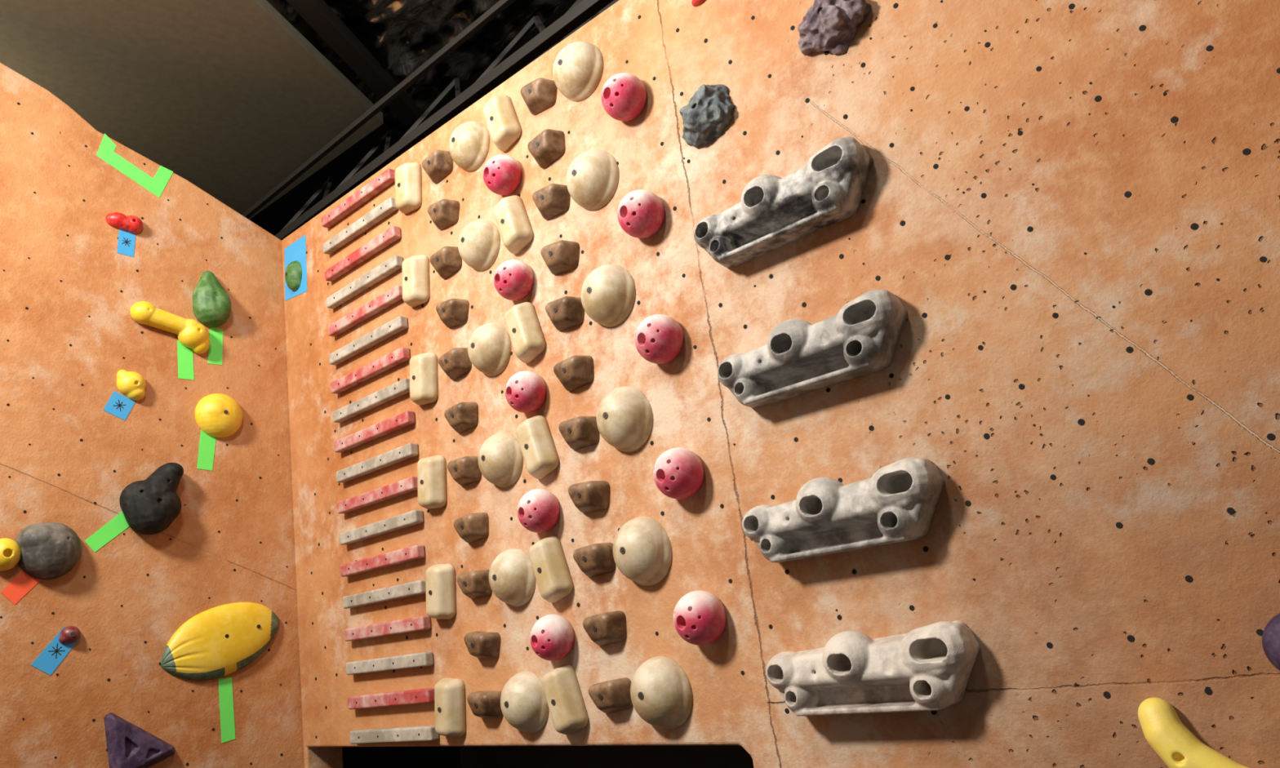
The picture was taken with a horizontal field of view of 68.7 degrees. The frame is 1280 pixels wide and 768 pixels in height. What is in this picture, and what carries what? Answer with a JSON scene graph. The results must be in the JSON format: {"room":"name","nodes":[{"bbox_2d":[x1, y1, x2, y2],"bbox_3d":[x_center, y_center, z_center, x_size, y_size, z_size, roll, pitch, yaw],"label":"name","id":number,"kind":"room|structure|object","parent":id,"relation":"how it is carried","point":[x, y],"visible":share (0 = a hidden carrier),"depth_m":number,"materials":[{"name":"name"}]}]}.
{"room":"indoor climbing gym","nodes":[
{"label":"indoor climbing gym","id":0,"kind":"room"},
{"bbox_2d":[0,62,304,767],"bbox_3d":[-2.961,0.550,2.368,0.141,4.080,4.660,-20,-18,40],"label":"wall","id":1,"kind":"structure","parent":0,"point":[68,328],"depth_m":3.57,"materials":[{"name":"orange paint"}]},
{"bbox_2d":[15,522,81,579],"bbox_3d":[-2.033,0.571,3.239,0.084,0.199,0.201,-20,-18,40],"label":"hold","id":2,"kind":"object","parent":1,"relation":"attached to","point":[49,550],"visible":1,"depth_m":3.21,"materials":[{"name":"plastic"}]},
{"bbox_2d":[31,626,79,675],"bbox_3d":[-1.998,0.913,3.203,0.002,0.159,0.148,-20,-18,40],"label":"tape","id":3,"kind":"object","parent":1,"relation":"attached to","point":[52,655],"visible":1,"depth_m":3.19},
{"bbox_2d":[84,511,128,551],"bbox_3d":[-1.934,0.532,3.432,0.001,0.164,0.183,-20,-18,40],"label":"tape","id":4,"kind":"object","parent":1,"relation":"attached to","point":[117,524],"visible":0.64,"depth_m":3.42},
{"bbox_2d":[96,133,173,197],"bbox_3d":[-2.076,-0.894,3.856,0.001,0.232,0.296,-20,-18,40],"label":"tape","id":5,"kind":"object","parent":1,"relation":"attached to","point":[156,185],"visible":1,"depth_m":3.84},
{"bbox_2d":[103,712,174,767],"bbox_3d":[-1.753,1.265,3.301,0.047,0.236,0.236,-20,-18,40],"label":"hold","id":6,"kind":"object","parent":1,"relation":"attached to","point":[129,745],"visible":1,"depth_m":3.26,"materials":[{"name":"plastic"}]},
{"bbox_2d":[119,462,183,534],"bbox_3d":[-1.823,0.425,3.521,0.104,0.275,0.221,-20,-18,40],"label":"hold","id":7,"kind":"object","parent":1,"relation":"attached to","point":[150,505],"visible":1,"depth_m":3.48,"materials":[{"name":"plastic"}]},
{"bbox_2d":[129,301,209,354],"bbox_3d":[-1.874,-0.230,3.756,0.074,0.188,0.304,-20,-18,40],"label":"hold","id":8,"kind":"object","parent":1,"relation":"attached to","point":[193,335],"visible":1,"depth_m":3.75,"materials":[{"name":"plastic"}]},
{"bbox_2d":[192,271,231,327],"bbox_3d":[-1.778,-0.365,3.909,0.089,0.247,0.150,-20,-18,40],"label":"hold","id":9,"kind":"object","parent":1,"relation":"attached to","point":[211,304],"visible":1,"depth_m":3.88,"materials":[{"name":"plastic"}]},
{"bbox_2d":[194,393,242,438],"bbox_3d":[-1.700,0.121,3.812,0.072,0.187,0.192,-20,-18,40],"label":"hold","id":10,"kind":"object","parent":1,"relation":"attached to","point":[219,415],"visible":1,"depth_m":3.78,"materials":[{"name":"plastic"}]},
{"bbox_2d":[160,602,279,680],"bbox_3d":[-1.593,0.984,3.599,0.050,0.278,0.458,-20,-18,40],"label":"hold","id":11,"kind":"object","parent":1,"relation":"attached to","point":[220,641],"visible":1,"depth_m":3.57,"materials":[{"name":"plastic"}]},
{"bbox_2d":[217,677,235,742],"bbox_3d":[-1.570,1.237,3.558,0.001,0.234,0.060,-20,-18,40],"label":"tape","id":12,"kind":"object","parent":1,"relation":"attached to","point":[227,725],"visible":1,"depth_m":3.56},
{"bbox_2d":[0,0,383,219],"bbox_3d":[-3.936,-1.331,3.412,4.100,0.060,5.525,-20,-18,40],"label":"ceiling soffit","id":13,"kind":"structure","parent":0,"point":[228,97],"depth_m":4.22,"materials":[{"name":"paint"}]},
{"bbox_2d":[241,0,618,239],"bbox_3d":[-0.854,-1.700,3.224,7.001,0.510,2.198,-20,-18,40],"label":"roof truss","id":14,"kind":"object","parent":13,"relation":"attached to","point":[317,14],"visible":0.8,"depth_m":4.29,"materials":[{"name":"metal"}]},
{"bbox_2d":[266,0,568,135],"bbox_3d":[-0.911,-1.846,3.767,2.800,0.148,1.700,-20,-18,40],"label":"insulation","id":15,"kind":"object","parent":14,"relation":"on","point":[402,35],"visible":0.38,"depth_m":4.48},
{"bbox_2d":[342,746,416,767],"bbox_3d":[-4.554,1.018,5.041,0.100,4.900,7.500,-20,-18,40],"label":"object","id":16,"kind":"structure","parent":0,"point":[353,757],"depth_m":7.13,"materials":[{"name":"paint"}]},
{"bbox_2d":[249,0,613,235],"bbox_3d":[-1.407,-2.638,2.587,9.500,0.100,7.500,-20,-18,40],"label":"ceiling","id":17,"kind":"structure","parent":0,"point":[273,219],"depth_m":6.54,"materials":[{"name":"paint"}]},
{"bbox_2d":[414,746,461,767],"bbox_3d":[1.494,0.112,4.759,9.500,4.900,0.100,-20,-18,40],"label":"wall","id":18,"kind":"structure","parent":0,"point":[426,757],"depth_m":7.16,"materials":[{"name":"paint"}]},
{"bbox_2d":[459,745,753,767],"bbox_3d":[0.108,1.631,3.423,2.400,1.700,0.050,-20,-18,40],"label":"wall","id":19,"kind":"structure","parent":0,"point":[612,756],"depth_m":3.62,"materials":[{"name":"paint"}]},
{"bbox_2d":[281,0,1279,767],"bbox_3d":[1.006,0.175,1.825,6.500,3.482,0.160,-20,-18,40],"label":"wall","id":20,"kind":"structure","parent":0,"point":[1049,560],"depth_m":2.11,"materials":[{"name":"orange paint"}]},
{"bbox_2d":[284,235,306,301],"bbox_3d":[-1.523,-0.505,4.137,0.205,0.265,0.001,-20,-18,40],"label":"tape","id":21,"kind":"object","parent":20,"relation":"attached to","point":[295,251],"visible":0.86,"depth_m":4.13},
{"bbox_2d":[321,168,395,227],"bbox_3d":[-1.145,-0.747,3.792,0.515,0.046,0.038,-20,-18,40],"label":"hold","id":22,"kind":"object","parent":20,"relation":"attached to","point":[387,177],"visible":0.9,"depth_m":3.76,"materials":[{"name":"paint"}]},
{"bbox_2d":[322,197,397,254],"bbox_3d":[-1.130,-0.630,3.763,0.515,0.046,0.038,-20,-18,40],"label":"hold","id":23,"kind":"object","parent":20,"relation":"attached to","point":[388,206],"visible":0.93,"depth_m":3.73,"materials":[{"name":"grey plastic"}]},
{"bbox_2d":[324,226,400,281],"bbox_3d":[-1.112,-0.515,3.732,0.515,0.046,0.038,-20,-18,40],"label":"hold","id":24,"kind":"object","parent":20,"relation":"attached to","point":[392,234],"visible":1,"depth_m":3.70,"materials":[{"name":"paint"}]},
{"bbox_2d":[326,255,403,308],"bbox_3d":[-1.095,-0.399,3.702,0.515,0.046,0.038,-20,-18,40],"label":"hold","id":25,"kind":"object","parent":20,"relation":"attached to","point":[390,266],"visible":0.93,"depth_m":3.67,"materials":[{"name":"grey plastic"}]},
{"bbox_2d":[328,284,402,337],"bbox_3d":[-1.078,-0.282,3.672,0.515,0.046,0.038,-20,-18,40],"label":"hold","id":26,"kind":"object","parent":20,"relation":"attached to","point":[392,296],"visible":0.92,"depth_m":3.64,"materials":[{"name":"paint"}]},
{"bbox_2d":[328,315,408,364],"bbox_3d":[-1.064,-0.165,3.644,0.515,0.046,0.038,-20,-18,40],"label":"hold","id":27,"kind":"object","parent":20,"relation":"attached to","point":[399,324],"visible":1,"depth_m":3.61,"materials":[{"name":"grey plastic"}]},
{"bbox_2d":[330,346,409,394],"bbox_3d":[-1.048,-0.048,3.615,0.515,0.046,0.038,-20,-18,40],"label":"hold","id":28,"kind":"object","parent":20,"relation":"attached to","point":[401,355],"visible":1,"depth_m":3.58,"materials":[{"name":"paint"}]},
{"bbox_2d":[333,378,409,422],"bbox_3d":[-1.029,0.067,3.583,0.515,0.046,0.038,-20,-18,40],"label":"hold","id":29,"kind":"object","parent":20,"relation":"attached to","point":[401,388],"visible":0.88,"depth_m":3.55,"materials":[{"name":"grey plastic"}]},
{"bbox_2d":[333,410,415,453],"bbox_3d":[-1.016,0.185,3.556,0.515,0.046,0.038,-20,-18,40],"label":"hold","id":30,"kind":"object","parent":20,"relation":"attached to","point":[405,419],"visible":1,"depth_m":3.52,"materials":[{"name":"paint"}]},
{"bbox_2d":[336,443,418,483],"bbox_3d":[-0.996,0.300,3.523,0.515,0.046,0.038,-20,-18,40],"label":"hold","id":31,"kind":"object","parent":20,"relation":"attached to","point":[409,451],"visible":1,"depth_m":3.48,"materials":[{"name":"grey plastic"}]},
{"bbox_2d":[337,476,417,513],"bbox_3d":[-0.984,0.418,3.497,0.515,0.046,0.038,-20,-18,40],"label":"hold","id":32,"kind":"object","parent":20,"relation":"attached to","point":[408,485],"visible":0.93,"depth_m":3.46,"materials":[{"name":"paint"}]},
{"bbox_2d":[339,510,423,545],"bbox_3d":[-0.964,0.533,3.464,0.515,0.046,0.038,-20,-19,40],"label":"hold","id":33,"kind":"object","parent":20,"relation":"attached to","point":[415,517],"visible":1,"depth_m":3.43,"materials":[{"name":"grey plastic"}]},
{"bbox_2d":[340,544,425,577],"bbox_3d":[-0.953,0.652,3.440,0.515,0.046,0.038,-20,-18,40],"label":"hold","id":34,"kind":"object","parent":20,"relation":"attached to","point":[415,552],"visible":1,"depth_m":3.40,"materials":[{"name":"paint"}]},
{"bbox_2d":[342,579,426,608],"bbox_3d":[-0.933,0.767,3.407,0.515,0.046,0.038,-20,-18,40],"label":"hold","id":35,"kind":"object","parent":20,"relation":"attached to","point":[419,587],"visible":0.94,"depth_m":3.37,"materials":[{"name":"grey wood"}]},
{"bbox_2d":[344,615,431,641],"bbox_3d":[-0.919,0.884,3.379,0.515,0.046,0.038,-19,-18,40],"label":"hold","id":36,"kind":"object","parent":20,"relation":"attached to","point":[420,623],"visible":0.98,"depth_m":3.34,"materials":[{"name":"paint"}]},
{"bbox_2d":[346,651,433,675],"bbox_3d":[-0.903,1.001,3.350,0.515,0.046,0.038,-20,-18,40],"label":"hold","id":37,"kind":"object","parent":20,"relation":"attached to","point":[424,659],"visible":1,"depth_m":3.31,"materials":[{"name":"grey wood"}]},
{"bbox_2d":[347,687,434,709],"bbox_3d":[-0.888,1.118,3.321,0.515,0.046,0.038,-20,-19,39],"label":"hold","id":38,"kind":"object","parent":20,"relation":"attached to","point":[427,695],"visible":0.9,"depth_m":3.28,"materials":[{"name":"paint"}]},
{"bbox_2d":[349,725,439,744],"bbox_3d":[-0.872,1.234,3.292,0.515,0.046,0.038,-20,-19,40],"label":"hold","id":39,"kind":"object","parent":20,"relation":"attached to","point":[424,733],"visible":0.94,"depth_m":3.25,"materials":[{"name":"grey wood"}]},
{"bbox_2d":[395,162,422,213],"bbox_3d":[-0.885,-0.745,3.534,0.134,0.189,0.064,-20,-18,40],"label":"hold","id":40,"kind":"object","parent":20,"relation":"attached to","point":[408,192],"visible":1,"depth_m":3.50,"materials":[{"name":"plastic"}]},
{"bbox_2d":[401,254,429,306],"bbox_3d":[-0.835,-0.383,3.442,0.134,0.189,0.064,-20,-18,40],"label":"hold","id":41,"kind":"object","parent":20,"relation":"attached to","point":[415,268],"visible":1,"depth_m":3.41,"materials":[{"name":"plastic"}]},
{"bbox_2d":[409,352,437,404],"bbox_3d":[-0.785,-0.021,3.351,0.134,0.189,0.064,-20,-18,40],"label":"hold","id":42,"kind":"object","parent":20,"relation":"attached to","point":[423,366],"visible":1,"depth_m":3.32,"materials":[{"name":"plastic"}]},
{"bbox_2d":[417,455,446,509],"bbox_3d":[-0.735,0.341,3.260,0.134,0.189,0.064,-20,-18,40],"label":"hold","id":43,"kind":"object","parent":20,"relation":"attached to","point":[431,471],"visible":1,"depth_m":3.23,"materials":[{"name":"plastic"}]},
{"bbox_2d":[421,150,453,183],"bbox_3d":[-0.746,-0.794,3.412,0.135,0.089,0.064,-20,-18,40],"label":"hold","id":44,"kind":"object","parent":20,"relation":"attached to","point":[438,165],"visible":0.98,"depth_m":3.39,"materials":[{"name":"plastic"}]},
{"bbox_2d":[425,564,456,619],"bbox_3d":[-0.685,0.703,3.168,0.134,0.189,0.064,-20,-18,40],"label":"hold","id":45,"kind":"object","parent":20,"relation":"attached to","point":[440,579],"visible":1,"depth_m":3.14,"materials":[{"name":"plastic"}]},
{"bbox_2d":[427,199,459,230],"bbox_3d":[-0.712,-0.611,3.357,0.135,0.090,0.064,-20,-18,40],"label":"hold","id":46,"kind":"object","parent":20,"relation":"attached to","point":[444,213],"visible":1,"depth_m":3.33,"materials":[{"name":"plastic"}]},
{"bbox_2d":[429,246,462,279],"bbox_3d":[-0.696,-0.432,3.320,0.135,0.089,0.064,-20,-18,40],"label":"hold","id":47,"kind":"object","parent":20,"relation":"attached to","point":[447,260],"visible":0.98,"depth_m":3.29,"materials":[{"name":"plastic"}]},
{"bbox_2d":[434,677,466,737],"bbox_3d":[-0.635,1.065,3.077,0.134,0.189,0.064,-20,-18,40],"label":"hold","id":48,"kind":"object","parent":20,"relation":"attached to","point":[449,693],"visible":1,"depth_m":3.05,"materials":[{"name":"plastic"}]},
{"bbox_2d":[435,298,469,328],"bbox_3d":[-0.661,-0.249,3.265,0.135,0.091,0.064,-20,-18,40],"label":"hold","id":49,"kind":"object","parent":20,"relation":"attached to","point":[452,313],"visible":1,"depth_m":3.24,"materials":[{"name":"plastic"}]},
{"bbox_2d":[438,347,471,380],"bbox_3d":[-0.647,-0.070,3.229,0.135,0.092,0.064,-20,-18,40],"label":"hold","id":50,"kind":"object","parent":20,"relation":"attached to","point":[455,362],"visible":0.99,"depth_m":3.20,"materials":[{"name":"plastic"}]},
{"bbox_2d":[444,402,478,433],"bbox_3d":[-0.614,0.114,3.176,0.135,0.088,0.064,-20,-18,40],"label":"hold","id":51,"kind":"object","parent":20,"relation":"attached to","point":[462,417],"visible":1,"depth_m":3.15,"materials":[{"name":"plastic"}]},
{"bbox_2d":[447,456,481,485],"bbox_3d":[-0.595,0.291,3.136,0.135,0.084,0.064,-20,-18,40],"label":"hold","id":52,"kind":"object","parent":20,"relation":"attached to","point":[464,470],"visible":0.95,"depth_m":3.11,"materials":[{"name":"plastic"}]},
{"bbox_2d":[448,121,489,172],"bbox_3d":[-0.618,-0.843,3.284,0.181,0.182,0.086,-20,-18,40],"label":"hold","id":53,"kind":"object","parent":20,"relation":"attached to","point":[469,142],"visible":1,"depth_m":3.25,"materials":[{"name":"plastic"}]},
{"bbox_2d":[453,512,488,543],"bbox_3d":[-0.564,0.476,3.084,0.135,0.089,0.064,-20,-18,40],"label":"hold","id":54,"kind":"object","parent":20,"relation":"attached to","point":[471,527],"visible":1,"depth_m":3.06,"materials":[{"name":"plastic"}]},
{"bbox_2d":[457,569,492,599],"bbox_3d":[-0.545,0.653,3.045,0.136,0.086,0.064,-20,-19,39],"label":"hold","id":55,"kind":"object","parent":20,"relation":"attached to","point":[475,584],"visible":0.96,"depth_m":3.02,"materials":[{"name":"plastic"}]},
{"bbox_2d":[457,219,500,271],"bbox_3d":[-0.568,-0.481,3.193,0.182,0.181,0.086,-20,-18,40],"label":"hold","id":56,"kind":"object","parent":20,"relation":"attached to","point":[479,241],"visible":1,"depth_m":3.16,"materials":[{"name":"plastic"}]},
{"bbox_2d":[464,631,500,658],"bbox_3d":[-0.511,0.837,2.991,0.135,0.092,0.064,-20,-18,40],"label":"hold","id":57,"kind":"object","parent":20,"relation":"attached to","point":[486,645],"visible":1,"depth_m":2.96,"materials":[{"name":"plastic"}]},
{"bbox_2d":[466,690,502,718],"bbox_3d":[-0.494,1.015,2.953,0.135,0.088,0.064,-20,-18,40],"label":"hold","id":58,"kind":"object","parent":20,"relation":"attached to","point":[482,704],"visible":0.97,"depth_m":2.92,"materials":[{"name":"plastic"}]},
{"bbox_2d":[467,322,511,376],"bbox_3d":[-0.518,-0.119,3.101,0.180,0.182,0.086,-20,-18,40],"label":"hold","id":59,"kind":"object","parent":20,"relation":"attached to","point":[489,347],"visible":1,"depth_m":3.07,"materials":[{"name":"plastic"}]},
{"bbox_2d":[477,432,523,487],"bbox_3d":[-0.468,0.243,3.010,0.182,0.181,0.086,-20,-18,40],"label":"hold","id":60,"kind":"object","parent":20,"relation":"attached to","point":[500,457],"visible":1,"depth_m":2.98,"materials":[{"name":"plastic"}]},
{"bbox_2d":[482,94,521,151],"bbox_3d":[-0.479,-0.891,3.174,0.145,0.197,0.068,-20,-18,40],"label":"hold","id":61,"kind":"object","parent":20,"relation":"attached to","point":[500,114],"visible":1,"depth_m":3.15,"materials":[{"name":"plastic"}]},
{"bbox_2d":[483,154,521,195],"bbox_3d":[-0.469,-0.701,3.120,0.132,0.133,0.099,-20,-18,40],"label":"hold","id":62,"kind":"object","parent":20,"relation":"attached to","point":[502,174],"visible":1,"depth_m":3.08,"materials":[{"name":"plastic"}]},
{"bbox_2d":[488,548,535,606],"bbox_3d":[-0.418,0.605,2.918,0.182,0.181,0.086,-20,-18,40],"label":"hold","id":63,"kind":"object","parent":20,"relation":"attached to","point":[512,578],"visible":1,"depth_m":2.89,"materials":[{"name":"plastic"}]},
{"bbox_2d":[493,195,533,253],"bbox_3d":[-0.429,-0.529,3.083,0.145,0.197,0.068,-20,-18,40],"label":"hold","id":64,"kind":"object","parent":20,"relation":"attached to","point":[515,230],"visible":1,"depth_m":3.05,"materials":[{"name":"plastic"}]},
{"bbox_2d":[493,259,533,300],"bbox_3d":[-0.419,-0.339,3.028,0.132,0.133,0.099,-20,-18,40],"label":"hold","id":65,"kind":"object","parent":20,"relation":"attached to","point":[513,279],"visible":1,"depth_m":2.99,"materials":[{"name":"plastic"}]},
{"bbox_2d":[500,671,548,733],"bbox_3d":[-0.368,0.967,2.827,0.180,0.182,0.086,-20,-18,40],"label":"hold","id":66,"kind":"object","parent":20,"relation":"attached to","point":[524,705],"visible":0.98,"depth_m":2.80,"materials":[{"name":"plastic"}]},
{"bbox_2d":[504,302,545,363],"bbox_3d":[-0.379,-0.168,2.991,0.145,0.197,0.068,-20,-18,40],"label":"hold","id":67,"kind":"object","parent":20,"relation":"attached to","point":[526,335],"visible":1,"depth_m":2.96,"materials":[{"name":"plastic"}]},
{"bbox_2d":[505,370,546,413],"bbox_3d":[-0.369,0.023,2.937,0.132,0.133,0.099,-20,-18,40],"label":"hold","id":68,"kind":"object","parent":20,"relation":"attached to","point":[526,390],"visible":1,"depth_m":2.90,"materials":[{"name":"plastic"}]},
{"bbox_2d":[515,415,559,479],"bbox_3d":[-0.329,0.194,2.900,0.145,0.197,0.068,-20,-18,40],"label":"hold","id":69,"kind":"object","parent":20,"relation":"attached to","point":[540,457],"visible":1,"depth_m":2.87,"materials":[{"name":"plastic"}]},
{"bbox_2d":[516,488,559,533],"bbox_3d":[-0.319,0.385,2.845,0.132,0.133,0.099,-20,-18,40],"label":"hold","id":70,"kind":"object","parent":20,"relation":"attached to","point":[538,511],"visible":1,"depth_m":2.81,"materials":[{"name":"plastic"}]},
{"bbox_2d":[520,77,557,115],"bbox_3d":[-0.337,-0.942,3.051,0.136,0.092,0.065,-20,-18,40],"label":"hold","id":71,"kind":"object","parent":20,"relation":"attached to","point":[540,95],"visible":1,"depth_m":3.03,"materials":[{"name":"plastic"}]},
{"bbox_2d":[527,128,564,168],"bbox_3d":[-0.309,-0.756,3.002,0.136,0.092,0.065,-20,-18,40],"label":"hold","id":72,"kind":"object","parent":20,"relation":"attached to","point":[548,145],"visible":1,"depth_m":2.98,"materials":[{"name":"plastic"}]},
{"bbox_2d":[528,535,573,602],"bbox_3d":[-0.279,0.556,2.809,0.145,0.197,0.068,-20,-18,40],"label":"hold","id":73,"kind":"object","parent":20,"relation":"attached to","point":[548,560],"visible":1,"depth_m":2.78,"materials":[{"name":"plastic"}]},
{"bbox_2d":[532,183,569,220],"bbox_3d":[-0.288,-0.579,2.961,0.136,0.088,0.065,-20,-18,40],"label":"hold","id":74,"kind":"object","parent":20,"relation":"attached to","point":[553,200],"visible":0.97,"depth_m":2.94,"materials":[{"name":"plastic"}]},
{"bbox_2d":[529,614,573,661],"bbox_3d":[-0.269,0.747,2.754,0.132,0.133,0.099,-20,-18,40],"label":"hold","id":75,"kind":"object","parent":20,"relation":"attached to","point":[552,636],"visible":1,"depth_m":2.72,"materials":[{"name":"plastic"}]},
{"bbox_2d":[540,240,579,275],"bbox_3d":[-0.256,-0.395,2.908,0.136,0.092,0.065,-20,-18,40],"label":"hold","id":76,"kind":"object","parent":20,"relation":"attached to","point":[561,256],"visible":1,"depth_m":2.88,"materials":[{"name":"plastic"}]},
{"bbox_2d":[545,296,584,331],"bbox_3d":[-0.238,-0.217,2.869,0.136,0.089,0.065,-20,-18,40],"label":"hold","id":77,"kind":"object","parent":20,"relation":"attached to","point":[565,313],"visible":0.99,"depth_m":2.84,"materials":[{"name":"plastic"}]},
{"bbox_2d":[542,663,588,734],"bbox_3d":[-0.229,0.918,2.717,0.145,0.197,0.068,-20,-18,40],"label":"hold","id":78,"kind":"object","parent":20,"relation":"attached to","point":[566,707],"visible":1,"depth_m":2.69,"materials":[{"name":"plastic"}]},
{"bbox_2d":[553,355,593,391],"bbox_3d":[-0.208,-0.033,2.819,0.136,0.088,0.065,-20,-18,40],"label":"hold","id":79,"kind":"object","parent":20,"relation":"attached to","point":[575,372],"visible":1,"depth_m":2.79,"materials":[{"name":"plastic"}]},
{"bbox_2d":[552,41,603,102],"bbox_3d":[-0.214,-0.989,2.926,0.193,0.193,0.091,-19,-18,40],"label":"hold","id":80,"kind":"object","parent":20,"relation":"attached to","point":[578,68],"visible":1,"depth_m":2.89,"materials":[{"name":"plastic"}]},
{"bbox_2d":[558,416,599,449],"bbox_3d":[-0.188,0.144,2.778,0.136,0.087,0.065,-20,-18,40],"label":"hold","id":81,"kind":"object","parent":20,"relation":"attached to","point":[580,432],"visible":0.98,"depth_m":2.75,"materials":[{"name":"plastic"}]},
{"bbox_2d":[568,480,609,512],"bbox_3d":[-0.156,0.329,2.725,0.136,0.089,0.065,-20,-18,40],"label":"hold","id":82,"kind":"object","parent":20,"relation":"attached to","point":[589,496],"visible":1,"depth_m":2.70,"materials":[{"name":"plastic"}]},
{"bbox_2d":[566,149,618,210],"bbox_3d":[-0.164,-0.627,2.835,0.191,0.189,0.091,-20,-18,40],"label":"hold","id":83,"kind":"object","parent":20,"relation":"attached to","point":[593,175],"visible":1,"depth_m":2.80,"materials":[{"name":"plastic"}]},
{"bbox_2d":[573,542,615,577],"bbox_3d":[-0.139,0.507,2.688,0.136,0.088,0.065,-20,-18,40],"label":"hold","id":84,"kind":"object","parent":20,"relation":"attached to","point":[595,559],"visible":0.99,"depth_m":2.66,"materials":[{"name":"plastic"}]},
{"bbox_2d":[582,610,626,645],"bbox_3d":[-0.108,0.691,2.636,0.136,0.089,0.065,-20,-18,40],"label":"hold","id":85,"kind":"object","parent":20,"relation":"attached to","point":[606,628],"visible":1,"depth_m":2.61,"materials":[{"name":"plastic"}]},
{"bbox_2d":[580,264,635,327],"bbox_3d":[-0.114,-0.266,2.743,0.191,0.189,0.091,-20,-18,40],"label":"hold","id":86,"kind":"object","parent":20,"relation":"attached to","point":[608,292],"visible":1,"depth_m":2.71,"materials":[{"name":"plastic"}]},
{"bbox_2d":[588,677,632,713],"bbox_3d":[-0.090,0.869,2.597,0.136,0.092,0.065,-20,-18,40],"label":"hold","id":87,"kind":"object","parent":20,"relation":"attached to","point":[614,695],"visible":0.98,"depth_m":2.57,"materials":[{"name":"plastic"}]},
{"bbox_2d":[600,72,646,121],"bbox_3d":[-0.058,-0.849,2.756,0.136,0.137,0.102,-20,-18,40],"label":"hold","id":88,"kind":"object","parent":20,"relation":"attached to","point":[624,95],"visible":1,"depth_m":2.72,"materials":[{"name":"plastic"}]},
{"bbox_2d":[595,386,653,452],"bbox_3d":[-0.065,0.097,2.652,0.188,0.191,0.091,-20,-18,40],"label":"hold","id":89,"kind":"object","parent":20,"relation":"attached to","point":[624,415],"visible":1,"depth_m":2.62,"materials":[{"name":"plastic"}]},
{"bbox_2d":[617,189,664,238],"bbox_3d":[-0.008,-0.487,2.664,0.136,0.137,0.102,-20,-18,40],"label":"hold","id":90,"kind":"object","parent":20,"relation":"attached to","point":[641,212],"visible":1,"depth_m":2.63,"materials":[{"name":"plastic"}]},
{"bbox_2d":[613,516,671,586],"bbox_3d":[-0.014,0.459,2.560,0.189,0.191,0.091,-20,-18,40],"label":"hold","id":91,"kind":"object","parent":20,"relation":"attached to","point":[642,548],"visible":1,"depth_m":2.53,"materials":[{"name":"plastic"}]},
{"bbox_2d":[634,314,684,364],"bbox_3d":[0.042,-0.126,2.573,0.136,0.137,0.102,-20,-18,40],"label":"hold","id":92,"kind":"object","parent":20,"relation":"attached to","point":[659,339],"visible":1,"depth_m":2.54,"materials":[{"name":"plastic"}]},
{"bbox_2d":[630,656,693,729],"bbox_3d":[0.036,0.820,2.469,0.191,0.189,0.091,-20,-18,40],"label":"hold","id":93,"kind":"object","parent":20,"relation":"attached to","point":[661,691],"visible":1,"depth_m":2.44,"materials":[{"name":"plastic"}]},
{"bbox_2d":[653,447,704,499],"bbox_3d":[0.092,0.236,2.482,0.136,0.137,0.102,-20,-18,40],"label":"hold","id":94,"kind":"object","parent":20,"relation":"attached to","point":[678,473],"visible":1,"depth_m":2.45,"materials":[{"name":"plastic"}]},
{"bbox_2d":[673,590,726,645],"bbox_3d":[0.142,0.598,2.390,0.136,0.137,0.102,-20,-18,40],"label":"hold","id":95,"kind":"object","parent":20,"relation":"attached to","point":[700,617],"visible":1,"depth_m":2.35,"materials":[{"name":"plastic"}]},
{"bbox_2d":[679,84,735,147],"bbox_3d":[0.165,-0.745,2.555,0.179,0.167,0.075,-20,-18,40],"label":"hold","id":96,"kind":"object","parent":20,"relation":"attached to","point":[707,113],"visible":1,"depth_m":2.53,"materials":[{"name":"plastic"}]},
{"bbox_2d":[693,137,873,267],"bbox_3d":[0.335,-0.445,2.339,0.516,0.176,0.107,-20,-18,40],"label":"grip","id":97,"kind":"object","parent":20,"relation":"attached to","point":[773,212],"visible":1,"depth_m":2.30,"materials":[{"name":"plastic"}]},
{"bbox_2d":[306,0,1279,738],"bbox_3d":[0.351,-0.217,2.369,4.844,2.032,0.002,-20,-18,40],"label":"bolt holes","id":98,"kind":"object","parent":20,"relation":"attached to","point":[1193,226],"visible":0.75,"depth_m":2.07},
{"bbox_2d":[717,289,907,408],"bbox_3d":[0.389,-0.076,2.243,0.516,0.176,0.107,-20,-18,40],"label":"grip","id":99,"kind":"object","parent":20,"relation":"attached to","point":[799,357],"visible":1,"depth_m":2.20,"materials":[{"name":"plastic"}]},
{"bbox_2d":[797,0,871,55],"bbox_3d":[0.458,-0.890,2.300,0.208,0.160,0.080,-20,-18,40],"label":"hold","id":100,"kind":"object","parent":20,"relation":"attached to","point":[831,25],"visible":1,"depth_m":2.28,"materials":[{"name":"plastic"}]},
{"bbox_2d":[742,457,944,563],"bbox_3d":[0.442,0.297,2.147,0.516,0.176,0.107,-20,-18,40],"label":"grip","id":101,"kind":"object","parent":20,"relation":"attached to","point":[898,504],"visible":1,"depth_m":2.11,"materials":[{"name":"plastic"}]},
{"bbox_2d":[765,620,980,715],"bbox_3d":[0.489,0.633,2.062,0.516,0.176,0.107,-20,-18,40],"label":"grip","id":102,"kind":"object","parent":20,"relation":"attached to","point":[927,668],"visible":1,"depth_m":2.03,"materials":[{"name":"plastic"}]},
{"bbox_2d":[1137,697,1249,767],"bbox_3d":[1.002,0.641,1.615,0.239,0.195,0.066,-20,-18,40],"label":"hold","id":103,"kind":"object","parent":20,"relation":"attached to","point":[1162,728],"visible":1,"depth_m":1.65,"materials":[{"name":"plastic"}]},
{"bbox_2d":[1262,613,1279,670],"bbox_3d":[1.115,0.438,1.547,0.154,0.130,0.049,-20,-18,40],"label":"hold","id":104,"kind":"object","parent":20,"relation":"attached to","point":[1271,633],"visible":1,"depth_m":1.58,"materials":[{"name":"plastic"}]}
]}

